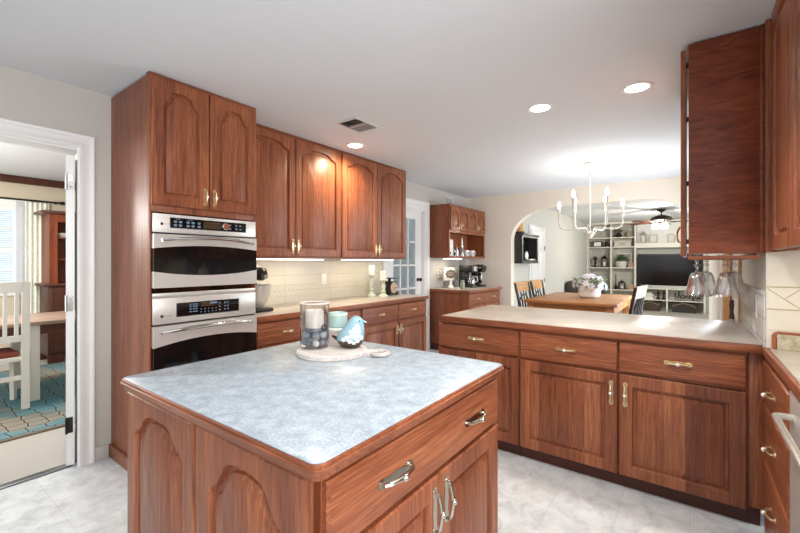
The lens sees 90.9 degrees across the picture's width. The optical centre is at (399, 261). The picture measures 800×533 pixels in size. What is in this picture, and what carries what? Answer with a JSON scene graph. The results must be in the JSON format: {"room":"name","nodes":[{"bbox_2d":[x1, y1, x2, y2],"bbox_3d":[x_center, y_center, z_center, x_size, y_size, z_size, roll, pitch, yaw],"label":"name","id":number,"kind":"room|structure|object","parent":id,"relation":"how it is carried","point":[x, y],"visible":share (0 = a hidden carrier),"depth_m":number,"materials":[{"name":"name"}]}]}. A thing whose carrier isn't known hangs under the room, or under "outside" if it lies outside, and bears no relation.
{"room":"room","nodes":[
{"label":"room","id":0,"kind":"room"},
{"bbox_2d":[0,181,75,347],"bbox_3d":[-5.377,0.095,4.798,0.150,2.440,4.550,0,0,36],"label":"wall","id":1,"kind":"structure","parent":0,"point":[7,189],"depth_m":5.24,"materials":[{"name":"beige paint"}]},
{"bbox_2d":[0,199,28,295],"bbox_3d":[-5.282,-0.185,4.865,0.125,1.240,1.030,0,0,36],"label":"window","id":2,"kind":"structure","parent":1,"relation":"in","point":[18,206],"depth_m":5.17,"materials":[{"name":"white paint"}]},
{"bbox_2d":[0,211,12,280],"bbox_3d":[-5.322,-0.179,4.895,0.024,0.969,0.730,0,0,36],"label":"blind","id":3,"kind":"object","parent":2,"relation":"attached to","point":[0,211],"depth_m":5.14,"materials":[{"name":"white"}]},
{"bbox_2d":[0,197,64,204],"bbox_3d":[-5.140,-0.820,4.941,0.058,0.052,1.461,0,0,36],"label":"curtain rod","id":4,"kind":"object","parent":1,"relation":"attached to","point":[61,203],"visible":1,"depth_m":5.26,"materials":[{"name":"black metal"}]},
{"bbox_2d":[25,202,48,313],"bbox_3d":[-4.879,0.250,5.292,0.040,2.090,0.245,0,0,36],"label":"curtain","id":5,"kind":"object","parent":4,"relation":"hanging from","point":[34,220],"visible":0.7,"depth_m":5.27,"materials":[{"name":"beige fabric"}]},
{"bbox_2d":[0,174,75,189],"bbox_3d":[-5.305,-1.077,4.727,0.050,0.095,4.280,0,0,36],"label":"trim","id":6,"kind":"structure","parent":1,"relation":"attached to","point":[3,177],"depth_m":5.24,"materials":[{"name":"brown wood"}]},
{"bbox_2d":[0,65,468,446],"bbox_3d":[-1.423,0.095,3.532,0.150,2.440,9.000,0,0,36],"label":"wall","id":7,"kind":"structure","parent":0,"point":[25,97],"depth_m":2.62,"materials":[{"name":"grey paint"}]},
{"bbox_2d":[0,464,72,489],"bbox_3d":[-2.404,1.311,2.183,0.060,0.008,0.925,0,0,36],"label":"trim","id":8,"kind":"structure","parent":7,"relation":"attached to","point":[42,473],"depth_m":2.40,"materials":[{"name":"silver metal"}]},
{"bbox_2d":[0,118,94,466],"bbox_3d":[-2.402,0.248,2.182,0.174,2.133,1.121,0,0,36],"label":"trim","id":9,"kind":"structure","parent":7,"relation":"attached to","point":[11,131],"depth_m":2.54,"materials":[{"name":"white paint"}]},
{"bbox_2d":[65,155,74,465],"bbox_3d":[-2.363,0.309,2.816,0.047,1.988,0.795,0,0,-40],"label":"door","id":10,"kind":"structure","parent":7,"relation":"in","point":[70,160],"depth_m":2.52,"materials":[{"name":"white paint"}]},
{"bbox_2d":[95,444,108,461],"bbox_3d":[-0.782,1.270,4.264,0.014,0.090,4.150,0,0,36],"label":"baseboard","id":11,"kind":"structure","parent":7,"relation":"attached to","point":[101,452],"depth_m":2.62,"materials":[{"name":"grey paint"}]},
{"bbox_2d":[255,123,340,258],"bbox_3d":[-1.048,-0.578,3.584,0.387,1.090,1.144,0,0,36],"label":"upper cabinet","id":12,"kind":"object","parent":7,"relation":"attached to","point":[298,215],"visible":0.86,"depth_m":3.50,"materials":[{"name":"brown wood"}]},
{"bbox_2d":[256,258,323,259],"bbox_3d":[-1.036,-0.028,3.501,0.080,0.018,0.910,0,0,36],"label":"light","id":13,"kind":"object","parent":12,"relation":"attached to","point":[256,258],"visible":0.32,"depth_m":3.49,"materials":[{"name":"white paint"}]},
{"bbox_2d":[256,259,382,305],"bbox_3d":[-0.844,0.173,4.181,0.012,0.456,2.347,0,0,36],"label":"backsplash","id":14,"kind":"structure","parent":7,"relation":"attached to","point":[291,281],"depth_m":4.13,"materials":[{"name":"beige tile"}]},
{"bbox_2d":[340,151,405,258],"bbox_3d":[-0.375,-0.578,4.498,0.387,1.090,1.122,0,0,36],"label":"upper cabinet","id":15,"kind":"object","parent":7,"relation":"attached to","point":[373,193],"visible":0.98,"depth_m":4.34,"materials":[{"name":"brown wood"}]},
{"bbox_2d":[390,210,421,294],"bbox_3d":[0.096,0.290,5.475,0.112,2.030,0.790,0,0,36],"label":"door","id":16,"kind":"structure","parent":7,"relation":"in","point":[416,216],"depth_m":5.68,"materials":[{"name":"white paint"}]},
{"bbox_2d":[383,198,429,349],"bbox_3d":[0.049,0.215,5.509,0.174,2.200,1.110,0,0,36],"label":"trim","id":17,"kind":"structure","parent":7,"relation":"attached to","point":[422,207],"depth_m":5.82,"materials":[{"name":"white paint"}]},
{"bbox_2d":[430,203,484,257],"bbox_3d":[0.974,-0.459,6.330,0.387,0.792,1.256,0,0,36],"label":"upper cabinet","id":18,"kind":"object","parent":7,"relation":"attached to","point":[448,221],"visible":1,"depth_m":5.95,"materials":[{"name":"brown wood"}]},
{"bbox_2d":[0,309,764,532],"bbox_3d":[1.221,1.345,5.621,9.900,0.060,15.500,0,0,36],"label":"floor","id":19,"kind":"structure","parent":0,"point":[535,496],"depth_m":2.17,"materials":[{"name":"white tile"}]},
{"bbox_2d":[0,360,75,442],"bbox_3d":[-3.861,1.309,3.712,2.580,0.011,3.880,0,0,36],"label":"area rug","id":20,"kind":"object","parent":19,"relation":"on","point":[48,413],"visible":0.15,"depth_m":3.51,"materials":[{"name":"teal carpet"}]},
{"bbox_2d":[0,281,30,408],"bbox_3d":[-3.615,0.739,3.458,0.477,1.130,0.462,0,0,36],"label":"dining chair","id":21,"kind":"object","parent":20,"relation":"on","point":[11,356],"visible":1,"depth_m":3.48,"materials":[{"name":"white paint"}]},
{"bbox_2d":[0,347,18,358],"bbox_3d":[-3.647,0.823,3.480,0.380,0.040,0.350,0,0,36],"label":"seat cushion","id":22,"kind":"object","parent":21,"relation":"on","point":[5,353],"depth_m":3.49,"materials":[{"name":"brown fabric"}]},
{"bbox_2d":[0,310,75,401],"bbox_3d":[-3.615,0.929,4.029,0.840,0.748,2.000,0,0,36],"label":"dining table","id":23,"kind":"object","parent":20,"relation":"on","point":[46,322],"visible":0.23,"depth_m":3.72,"materials":[{"name":"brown wood"}]},
{"bbox_2d":[34,210,75,363],"bbox_3d":[-4.327,0.325,5.617,0.450,1.980,1.265,0,0,36],"label":"china hutch","id":24,"kind":"object","parent":19,"relation":"on","point":[52,285],"visible":0.31,"depth_m":5.14,"materials":[{"name":"brown wood"}]},
{"bbox_2d":[109,71,255,470],"bbox_3d":[-1.490,0.096,2.751,0.664,2.438,0.719,0,0,36],"label":"tall cabinet","id":25,"kind":"object","parent":19,"relation":"on","point":[178,148],"visible":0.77,"depth_m":2.52,"materials":[{"name":"brown wood"}]},
{"bbox_2d":[151,288,256,370],"bbox_3d":[-1.452,0.550,2.731,0.653,0.726,0.678,0,0,36],"label":"wall oven","id":26,"kind":"object","parent":25,"relation":"in","point":[187,327],"visible":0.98,"depth_m":2.52,"materials":[{"name":"silver metal"}]},
{"bbox_2d":[151,213,256,287],"bbox_3d":[-1.452,-0.068,2.731,0.653,0.445,0.678,0,0,36],"label":"wall oven","id":27,"kind":"object","parent":25,"relation":"in","point":[187,251],"visible":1,"depth_m":2.52,"materials":[{"name":"silver metal"}]},
{"bbox_2d":[256,308,359,349],"bbox_3d":[-0.938,0.879,3.505,0.639,0.872,1.148,0,0,36],"label":"base cabinet","id":28,"kind":"object","parent":19,"relation":"on","point":[290,330],"visible":0.16,"depth_m":3.07,"materials":[{"name":"brown wood"}]},
{"bbox_2d":[127,378,497,532],"bbox_3d":[-0.266,0.881,1.434,1.018,0.868,0.918,0,0,36],"label":"base cabinet","id":29,"kind":"object","parent":19,"relation":"on","point":[440,475],"visible":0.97,"depth_m":1.10,"materials":[{"name":"brown wood"}]},
{"bbox_2d":[120,336,503,481],"bbox_3d":[-0.280,0.421,1.459,1.018,0.042,0.983,0,0,36],"label":"countertop","id":30,"kind":"structure","parent":29,"relation":"on","point":[312,420],"depth_m":1.17,"materials":[{"name":"grey stone"}]},
{"bbox_2d":[296,342,389,361],"bbox_3d":[-0.262,0.390,1.698,0.391,0.020,0.301,0,0,36],"label":"serving board","id":31,"kind":"object","parent":30,"relation":"on","point":[330,352],"visible":0.91,"depth_m":1.65,"materials":[{"name":"white wood"}]},
{"bbox_2d":[299,301,329,330],"bbox_3d":[-0.378,0.280,1.759,0.144,0.200,0.135,0,0,36],"label":"candle jar","id":32,"kind":"object","parent":31,"relation":"on","point":[303,302],"visible":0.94,"depth_m":1.72,"materials":[{"name":"clear glass"}]},
{"bbox_2d":[304,326,324,332],"bbox_3d":[-0.382,0.303,1.762,0.092,0.022,0.092,0,0,36],"label":"dish","id":33,"kind":"object","parent":32,"relation":"in","point":[318,330],"visible":0.76,"depth_m":1.73,"materials":[{"name":"grey glass"}]},
{"bbox_2d":[305,309,323,328],"bbox_3d":[-0.382,0.250,1.762,0.081,0.084,0.081,0,0,36],"label":"candle","id":34,"kind":"object","parent":33,"relation":"on","point":[314,318],"visible":0.97,"depth_m":1.73,"materials":[{"name":"white wax"}]},
{"bbox_2d":[327,327,341,342],"bbox_3d":[-0.295,0.344,1.879,0.104,0.071,0.104,0,0,36],"label":"canister","id":35,"kind":"object","parent":31,"relation":"on","point":[331,331],"visible":0.51,"depth_m":1.83,"materials":[{"name":"beige ceramic"}]},
{"bbox_2d":[328,331,338,342],"bbox_3d":[-0.295,0.353,1.879,0.096,0.054,0.096,0,0,36],"label":"pot","id":36,"kind":"object","parent":35,"relation":"on","point":[330,333],"depth_m":1.84,"materials":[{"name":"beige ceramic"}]},
{"bbox_2d":[329,311,347,327],"bbox_3d":[-0.295,0.274,1.879,0.090,0.068,0.090,0,0,36],"label":"candle tin","id":37,"kind":"object","parent":35,"relation":"on","point":[337,319],"visible":0.93,"depth_m":1.84,"materials":[{"name":"teal metal"}]},
{"bbox_2d":[332,316,366,347],"bbox_3d":[-0.226,0.310,1.770,0.122,0.138,0.143,0,0,-30],"label":"bird figurine","id":38,"kind":"object","parent":31,"relation":"on","point":[351,335],"visible":1,"depth_m":1.72,"materials":[{"name":"teal ceramic"}]},
{"bbox_2d":[360,299,425,350],"bbox_3d":[-0.248,0.879,4.441,0.639,0.872,1.173,0,0,36],"label":"base cabinet","id":39,"kind":"object","parent":19,"relation":"on","point":[403,324],"visible":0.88,"depth_m":4.27,"materials":[{"name":"brown wood"}]},
{"bbox_2d":[255,294,428,322],"bbox_3d":[-0.595,0.422,3.986,0.625,0.042,2.326,0,0,36],"label":"countertop","id":40,"kind":"structure","parent":39,"relation":"on","point":[287,310],"depth_m":3.71,"materials":[{"name":"beige laminate"}]},
{"bbox_2d":[255,265,272,312],"bbox_3d":[-1.192,0.212,3.206,0.332,0.377,0.224,0,0,36],"label":"stand mixer","id":41,"kind":"object","parent":40,"relation":"on","point":[262,291],"visible":0.49,"depth_m":3.12,"materials":[{"name":"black metal"}]},
{"bbox_2d":[255,284,270,307],"bbox_3d":[-1.159,0.277,3.182,0.224,0.182,0.224,0,0,36],"label":"bowl","id":42,"kind":"object","parent":41,"relation":"on","point":[262,291],"depth_m":3.12,"materials":[{"name":"white ceramic"}]},
{"bbox_2d":[367,274,375,296],"bbox_3d":[-0.332,0.273,4.566,0.112,0.255,0.112,0,0,36],"label":"candlestick","id":43,"kind":"object","parent":40,"relation":"on","point":[371,293],"visible":0.98,"depth_m":4.54,"materials":[{"name":"beige ceramic"}]},
{"bbox_2d":[368,265,374,274],"bbox_3d":[-0.332,0.090,4.566,0.074,0.110,0.074,0,0,36],"label":"candle","id":44,"kind":"object","parent":43,"relation":"on","point":[371,268],"visible":1,"depth_m":4.54,"materials":[{"name":"white wax"}]},
{"bbox_2d":[379,280,387,296],"bbox_3d":[-0.192,0.303,4.562,0.112,0.195,0.112,0,0,36],"label":"candlestick","id":45,"kind":"object","parent":40,"relation":"on","point":[383,292],"visible":0.99,"depth_m":4.54,"materials":[{"name":"white paint"}]},
{"bbox_2d":[385,277,397,295],"bbox_3d":[-0.124,0.296,4.798,0.170,0.208,0.170,0,0,36],"label":"kitchen scale","id":46,"kind":"object","parent":40,"relation":"on","point":[391,287],"visible":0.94,"depth_m":4.74,"materials":[{"name":"black metal"}]},
{"bbox_2d":[430,289,499,349],"bbox_3d":[1.067,0.879,6.204,0.686,0.872,1.145,0,0,36],"label":"base cabinet","id":47,"kind":"object","parent":19,"relation":"on","point":[441,303],"visible":0.48,"depth_m":5.86,"materials":[{"name":"brown wood"}]},
{"bbox_2d":[430,286,501,292],"bbox_3d":[1.057,0.422,6.198,0.675,0.042,1.185,0,0,36],"label":"countertop","id":48,"kind":"structure","parent":47,"relation":"on","point":[455,289],"depth_m":5.87,"materials":[{"name":"beige laminate"}]},
{"bbox_2d":[443,268,457,287],"bbox_3d":[0.800,0.245,6.229,0.110,0.310,0.450,0,0,36],"label":"stand","id":49,"kind":"object","parent":48,"relation":"on","point":[450,274],"visible":0.99,"depth_m":6.20,"materials":[{"name":"white ceramic"}]},
{"bbox_2d":[459,265,477,287],"bbox_3d":[1.105,0.228,6.265,0.268,0.345,0.220,0,0,36],"label":"coffee maker","id":50,"kind":"object","parent":48,"relation":"on","point":[464,270],"visible":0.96,"depth_m":6.22,"materials":[{"name":"black plastic"}]},
{"bbox_2d":[471,264,486,286],"bbox_3d":[1.305,0.221,6.515,0.215,0.360,0.154,0,0,36],"label":"brewer","id":51,"kind":"object","parent":48,"relation":"on","point":[481,268],"visible":0.78,"depth_m":6.45,"materials":[{"name":"black plastic"}]},
{"bbox_2d":[439,320,521,455],"bbox_3d":[0.712,0.879,3.041,0.629,0.872,0.658,0,0,36],"label":"base cabinet","id":52,"kind":"object","parent":19,"relation":"on","point":[501,345],"visible":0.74,"depth_m":2.70,"materials":[{"name":"brown wood"}]},
{"bbox_2d":[441,305,761,353],"bbox_3d":[1.297,0.422,2.800,1.804,0.042,0.933,0,0,36],"label":"countertop","id":53,"kind":"structure","parent":52,"relation":"on","point":[702,333],"depth_m":2.50,"materials":[{"name":"beige stone"}]},
{"bbox_2d":[728,300,734,322],"bbox_3d":[2.209,0.326,2.620,0.036,0.150,0.036,0,0,36],"label":"pepper mill","id":54,"kind":"object","parent":53,"relation":"on","point":[731,302],"visible":1,"depth_m":2.61,"materials":[{"name":"brown wood"}]},
{"bbox_2d":[513,281,531,306],"bbox_3d":[1.530,0.768,4.288,0.481,1.096,0.446,0,0,36],"label":"counter chair","id":55,"kind":"object","parent":19,"relation":"on","point":[520,286],"visible":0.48,"depth_m":4.39,"materials":[{"name":"brown wood"}]},
{"bbox_2d":[529,279,544,296],"bbox_3d":[1.839,0.768,4.707,0.481,1.096,0.446,0,0,36],"label":"counter chair","id":56,"kind":"object","parent":19,"relation":"on","point":[537,284],"visible":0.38,"depth_m":4.84,"materials":[{"name":"black paint"}]},
{"bbox_2d":[524,292,631,313],"bbox_3d":[2.072,0.858,4.491,0.890,0.914,1.310,0,0,36],"label":"table","id":57,"kind":"object","parent":19,"relation":"on","point":[608,303],"visible":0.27,"depth_m":4.10,"materials":[{"name":"brown wood"}]},
{"bbox_2d":[578,287,600,297],"bbox_3d":[2.124,0.343,4.410,0.228,0.115,0.228,0,0,36],"label":"planter","id":58,"kind":"object","parent":57,"relation":"on","point":[587,293],"visible":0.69,"depth_m":4.32,"materials":[{"name":"white ceramic"}]},
{"bbox_2d":[572,273,607,290],"bbox_3d":[2.122,0.222,4.409,0.349,0.189,0.350,0,0,-9],"label":"flower arrangement","id":59,"kind":"object","parent":58,"relation":"in","point":[597,281],"visible":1,"depth_m":4.32,"materials":[{"name":"white plant"}]},
{"bbox_2d":[566,281,604,293],"bbox_3d":[4.489,0.885,9.486,0.780,0.860,0.880,0,0,36],"label":"armchair","id":60,"kind":"object","parent":19,"relation":"on","point":[569,288],"visible":0.15,"depth_m":9.34,"materials":[{"name":"brown leather"}]},
{"bbox_2d":[520,329,747,521],"bbox_3d":[1.181,0.879,2.704,1.785,0.872,0.674,0,0,36],"label":"base cabinet","id":61,"kind":"object","parent":19,"relation":"on","point":[667,421],"visible":0.91,"depth_m":2.21,"materials":[{"name":"brown wood"}]},
{"bbox_2d":[628,285,647,314],"bbox_3d":[2.089,0.768,3.797,0.481,1.096,0.446,0,0,42],"label":"counter chair","id":62,"kind":"object","parent":19,"relation":"on","point":[639,292],"visible":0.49,"depth_m":3.57,"materials":[{"name":"black paint"}]},
{"bbox_2d":[587,218,705,313],"bbox_3d":[6.667,0.096,10.824,2.736,2.438,0.398,0,0,36],"label":"bookcase","id":63,"kind":"object","parent":19,"relation":"on","point":[629,275],"visible":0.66,"depth_m":11.05,"materials":[{"name":"beige paint"}]},
{"bbox_2d":[615,254,628,266],"bbox_3d":[6.226,-0.037,11.035,0.377,0.373,0.288,0,0,36],"label":"potted plant","id":64,"kind":"object","parent":63,"relation":"on","point":[620,263],"visible":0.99,"depth_m":10.97,"materials":[{"name":"green plant"}]},
{"bbox_2d":[614,240,630,246],"bbox_3d":[6.261,-0.515,11.073,0.410,0.170,0.022,0,0,36],"label":"sign board","id":65,"kind":"object","parent":63,"relation":"on","point":[616,243],"visible":0.98,"depth_m":11.06,"materials":[{"name":"beige wood"}]},
{"bbox_2d":[617,253,631,266],"bbox_3d":[6.389,-0.051,11.204,0.360,0.400,0.020,0,0,36],"label":"picture frame","id":66,"kind":"object","parent":63,"relation":"on","point":[628,255],"visible":0.44,"depth_m":11.16,"materials":[{"name":"white wood"}]},
{"bbox_2d":[649,234,657,242],"bbox_3d":[6.921,-0.635,10.747,0.200,0.240,0.025,0,0,36],"label":"framed panel","id":67,"kind":"object","parent":63,"relation":"on","point":[653,238],"visible":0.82,"depth_m":10.73,"materials":[{"name":"grey"}]},
{"bbox_2d":[641,285,694,288],"bbox_3d":[7.030,0.659,10.372,1.180,0.068,0.034,0,0,36],"label":"soundbar","id":68,"kind":"object","parent":63,"relation":"on","point":[649,286],"visible":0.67,"depth_m":10.29,"materials":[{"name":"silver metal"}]},
{"bbox_2d":[638,254,702,287],"bbox_3d":[7.125,0.239,10.425,1.420,0.909,0.160,0,0,36],"label":"television","id":69,"kind":"object","parent":63,"relation":"on","point":[653,269],"visible":0.93,"depth_m":10.39,"materials":[{"name":"black plastic"}]},
{"bbox_2d":[674,291,701,301],"bbox_3d":[7.394,0.882,10.116,0.587,0.250,0.022,0,0,36],"label":"word sign","id":70,"kind":"object","parent":63,"relation":"on","point":[690,295],"visible":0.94,"depth_m":10.10,"materials":[{"name":"grey metal"}]},
{"bbox_2d":[747,353,765,525],"bbox_3d":[1.905,0.879,2.137,0.066,0.872,0.498,0,0,36],"label":"cabinet filler","id":71,"kind":"object","parent":19,"relation":"on","point":[755,400],"visible":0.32,"depth_m":1.94,"materials":[{"name":"brown wood"}]},
{"bbox_2d":[761,359,789,532],"bbox_3d":[1.807,0.879,1.504,0.634,0.872,0.635,0,0,36],"label":"base cabinet","id":72,"kind":"object","parent":19,"relation":"on","point":[775,393],"visible":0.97,"depth_m":1.62,"materials":[{"name":"brown wood"}]},
{"bbox_2d":[762,346,799,401],"bbox_3d":[1.553,0.422,1.124,0.612,0.042,1.452,0,0,36],"label":"countertop","id":73,"kind":"structure","parent":72,"relation":"on","point":[786,363],"depth_m":1.55,"materials":[{"name":"beige stone"}]},
{"bbox_2d":[772,331,799,351],"bbox_3d":[1.952,0.359,1.644,0.586,0.082,0.017,0,0,36],"label":"board","id":74,"kind":"object","parent":73,"relation":"on","point":[789,341],"visible":1,"depth_m":1.78,"materials":[{"name":"stone"}]},
{"bbox_2d":[771,390,799,532],"bbox_3d":[1.429,0.881,1.002,0.648,0.868,0.608,0,0,36],"label":"dishwasher","id":75,"kind":"object","parent":19,"relation":"on","point":[792,439],"visible":0.88,"depth_m":1.33,"materials":[{"name":"white metal"}]},
{"bbox_2d":[0,0,775,222],"bbox_3d":[1.221,-1.155,5.621,9.900,0.060,15.500,0,0,36],"label":"ceiling","id":76,"kind":"structure","parent":0,"point":[449,87],"depth_m":2.31,"materials":[{"name":"white paint"}]},
{"bbox_2d":[346,143,364,148],"bbox_3d":[-0.433,-1.122,3.796,0.184,0.006,0.184,0,0,36],"label":"recessed light","id":77,"kind":"object","parent":76,"relation":"in","point":[349,145],"visible":1,"depth_m":3.79,"materials":[{"name":"white paint"}]},
{"bbox_2d":[336,117,378,132],"bbox_3d":[-0.346,-1.119,3.223,0.220,0.012,0.280,0,0,36],"label":"ceiling vent","id":78,"kind":"object","parent":76,"relation":"in","point":[356,124],"visible":1,"depth_m":3.21,"materials":[{"name":"white metal"}]},
{"bbox_2d":[527,103,553,112],"bbox_3d":[1.023,-1.122,2.873,0.184,0.006,0.184,0,0,36],"label":"recessed light","id":79,"kind":"object","parent":76,"relation":"in","point":[540,107],"visible":1,"depth_m":2.86,"materials":[{"name":"white paint"}]},
{"bbox_2d":[558,162,624,238],"bbox_3d":[2.159,-0.692,4.471,0.679,0.864,0.652,0,0,36],"label":"chandelier","id":80,"kind":"object","parent":76,"relation":"hanging from","point":[589,233],"visible":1,"depth_m":4.45,"materials":[{"name":"white paint"}]},
{"bbox_2d":[621,81,653,93],"bbox_3d":[1.528,-1.122,2.538,0.184,0.006,0.184,0,0,36],"label":"recessed light","id":81,"kind":"object","parent":76,"relation":"in","point":[637,87],"visible":1,"depth_m":2.53,"materials":[{"name":"white paint"}]},
{"bbox_2d":[630,208,688,228],"bbox_3d":[5.582,-0.920,8.345,1.281,0.410,1.284,0,0,36],"label":"ceiling fan","id":82,"kind":"object","parent":76,"relation":"hanging from","point":[661,219],"visible":0.99,"depth_m":8.27,"materials":[{"name":"brown metal"}]},
{"bbox_2d":[393,219,412,293],"bbox_3d":[-0.671,-0.185,7.014,0.100,3.000,4.500,0,0,36],"label":"wall","id":83,"kind":"structure","parent":0,"point":[395,261],"depth_m":7.99,"materials":[{"name":"grey paint"}]},
{"bbox_2d":[514,209,586,306],"bbox_3d":[3.734,0.095,9.278,0.150,2.440,6.370,0,0,36],"label":"wall","id":84,"kind":"structure","parent":0,"point":[565,251],"depth_m":9.01,"materials":[{"name":"grey paint"}]},
{"bbox_2d":[514,233,538,262],"bbox_3d":[2.242,-0.232,6.968,0.184,0.513,0.879,0,0,36],"label":"box shelf","id":85,"kind":"object","parent":84,"relation":"attached to","point":[523,242],"visible":0.85,"depth_m":6.96,"materials":[{"name":"black paint"}]},
{"bbox_2d":[529,224,544,297],"bbox_3d":[2.699,0.305,7.724,0.025,2.020,0.980,0,0,36],"label":"trim","id":86,"kind":"structure","parent":84,"relation":"attached to","point":[534,227],"depth_m":7.39,"materials":[{"name":"white paint"}]},
{"bbox_2d":[531,229,544,296],"bbox_3d":[2.711,0.345,7.718,0.036,1.920,0.805,0,0,36],"label":"door","id":87,"kind":"structure","parent":84,"relation":"in","point":[537,269],"depth_m":7.75,"materials":[{"name":"white paint"}]},
{"bbox_2d":[469,176,717,319],"bbox_3d":[3.583,0.095,5.341,5.765,2.440,0.150,0,0,36],"label":"wall","id":88,"kind":"structure","parent":0,"point":[504,214],"depth_m":6.42,"materials":[{"name":"beige paint"}]},
{"bbox_2d":[642,301,660,310],"bbox_3d":[6.815,1.191,10.704,0.480,0.246,0.280,0,0,36],"label":"wicker basket","id":89,"kind":"object","parent":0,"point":[647,305],"visible":0.88,"depth_m":10.59,"materials":[{"name":"brown wicker"}]},
{"bbox_2d":[671,302,697,313],"bbox_3d":[7.411,1.191,10.265,0.560,0.246,0.280,0,0,36],"label":"wicker basket","id":90,"kind":"object","parent":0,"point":[676,307],"visible":1,"depth_m":10.18,"materials":[{"name":"grey wicker"}]},
{"bbox_2d":[706,254,708,312],"bbox_3d":[7.683,0.095,10.406,5.170,2.440,0.130,0,0,36],"label":"wall","id":91,"kind":"structure","parent":0,"point":[707,261],"depth_m":10.15,"materials":[{"name":"grey paint"}]},
{"bbox_2d":[688,253,760,259],"bbox_3d":[1.803,-0.028,2.227,0.278,0.030,0.704,0,0,36],"label":"stemware rack","id":92,"kind":"object","parent":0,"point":[755,255],"visible":1,"depth_m":1.95,"materials":[{"name":"brown wood"}]},
{"bbox_2d":[683,255,711,296],"bbox_3d":[1.580,0.071,2.090,0.123,0.216,0.122,0,0,36],"label":"goblet","id":93,"kind":"object","parent":92,"relation":"hanging from","point":[695,272],"visible":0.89,"depth_m":2.07,"materials":[{"name":"clear glass"}]},
{"bbox_2d":[683,272,711,296],"bbox_3d":[1.580,0.116,2.090,0.123,0.126,0.122,0,0,36],"label":"bowl","id":94,"kind":"object","parent":93,"relation":"on","point":[706,285],"depth_m":2.06,"materials":[{"name":"clear glass"}]},
{"bbox_2d":[693,259,719,293],"bbox_3d":[1.757,0.071,2.258,0.123,0.216,0.122,0,0,36],"label":"goblet","id":95,"kind":"object","parent":92,"relation":"hanging from","point":[704,271],"visible":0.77,"depth_m":2.25,"materials":[{"name":"clear glass"}]},
{"bbox_2d":[693,271,719,293],"bbox_3d":[1.757,0.116,2.258,0.123,0.126,0.122,0,0,36],"label":"bowl","id":96,"kind":"object","parent":95,"relation":"on","point":[713,278],"depth_m":2.23,"materials":[{"name":"clear glass"}]},
{"bbox_2d":[712,255,741,296],"bbox_3d":[1.700,0.071,2.051,0.123,0.216,0.122,0,0,36],"label":"goblet","id":97,"kind":"object","parent":92,"relation":"hanging from","point":[733,277],"visible":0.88,"depth_m":2.04,"materials":[{"name":"clear glass"}]},
{"bbox_2d":[712,272,741,296],"bbox_3d":[1.700,0.116,2.051,0.123,0.126,0.122,0,0,36],"label":"bowl","id":98,"kind":"object","parent":97,"relation":"on","point":[734,280],"depth_m":2.03,"materials":[{"name":"clear glass"}]},
{"bbox_2d":[720,259,747,294],"bbox_3d":[1.881,0.071,2.216,0.123,0.216,0.122,0,0,36],"label":"goblet","id":99,"kind":"object","parent":92,"relation":"hanging from","point":[742,281],"visible":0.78,"depth_m":2.21,"materials":[{"name":"clear glass"}]},
{"bbox_2d":[720,271,747,294],"bbox_3d":[1.881,0.116,2.216,0.123,0.126,0.122,0,0,36],"label":"bowl","id":100,"kind":"object","parent":99,"relation":"on","point":[742,282],"depth_m":2.19,"materials":[{"name":"clear glass"}]},
{"bbox_2d":[718,253,761,320],"bbox_3d":[2.946,0.095,3.407,0.130,2.440,3.720,0,0,36],"label":"wall","id":101,"kind":"structure","parent":0,"point":[751,268],"depth_m":2.66,"materials":[{"name":"grey paint"}]},
{"bbox_2d":[674,24,764,257],"bbox_3d":[1.834,-0.576,2.315,0.360,1.091,0.896,0,0,36],"label":"upper cabinet","id":102,"kind":"object","parent":101,"relation":"attached to","point":[726,119],"visible":1,"depth_m":1.94,"materials":[{"name":"brown wood"}]},
{"bbox_2d":[737,260,741,321],"bbox_3d":[2.346,0.635,2.718,0.021,1.360,0.040,0,0,36],"label":"trim","id":103,"kind":"structure","parent":101,"relation":"attached to","point":[739,262],"depth_m":2.71,"materials":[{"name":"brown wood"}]},
{"bbox_2d":[740,282,765,346],"bbox_3d":[2.025,0.268,2.272,0.008,0.266,1.060,0,0,36],"label":"trim","id":104,"kind":"structure","parent":101,"relation":"attached to","point":[756,326],"depth_m":2.11,"materials":[{"name":"grey tile"}]},
{"bbox_2d":[754,293,756,317],"bbox_3d":[1.846,0.225,2.044,0.008,0.120,0.080,0,0,36],"label":"power outlet","id":105,"kind":"object","parent":101,"relation":"attached to","point":[755,295],"visible":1,"depth_m":2.03,"materials":[{"name":"white plastic"}]},
{"bbox_2d":[765,0,799,251],"bbox_3d":[1.532,-0.583,1.100,0.598,1.076,1.388,0,0,36],"label":"upper cabinet","id":106,"kind":"object","parent":101,"relation":"attached to","point":[782,31],"visible":1,"depth_m":1.54,"materials":[{"name":"brown wood"}]},
{"bbox_2d":[762,252,765,290],"bbox_3d":[1.999,-0.363,1.713,0.613,1.524,0.130,0,0,36],"label":"wall","id":107,"kind":"structure","parent":0,"point":[763,254],"depth_m":1.88,"materials":[{"name":"grey paint"}]},
{"bbox_2d":[766,251,799,347],"bbox_3d":[1.957,0.170,1.656,0.613,0.460,0.012,0,0,36],"label":"backsplash","id":108,"kind":"structure","parent":107,"relation":"attached to","point":[782,268],"depth_m":1.80,"materials":[{"name":"beige tile"}]},
{"bbox_3d":[3.319,-0.822,4.063,0.046,0.020,1.880,0,0,36],"label":"curtain rod","id":109,"kind":"object","parent":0,"visible":0},
{"bbox_2d":[722,254,729,320],"bbox_3d":[2.832,0.245,3.416,0.044,2.100,0.260,0,0,36],"label":"drape","id":110,"kind":"object","parent":109,"relation":"hanging from","point":[726,291],"visible":0.34,"depth_m":3.34,"materials":[{"name":"brown fabric"}]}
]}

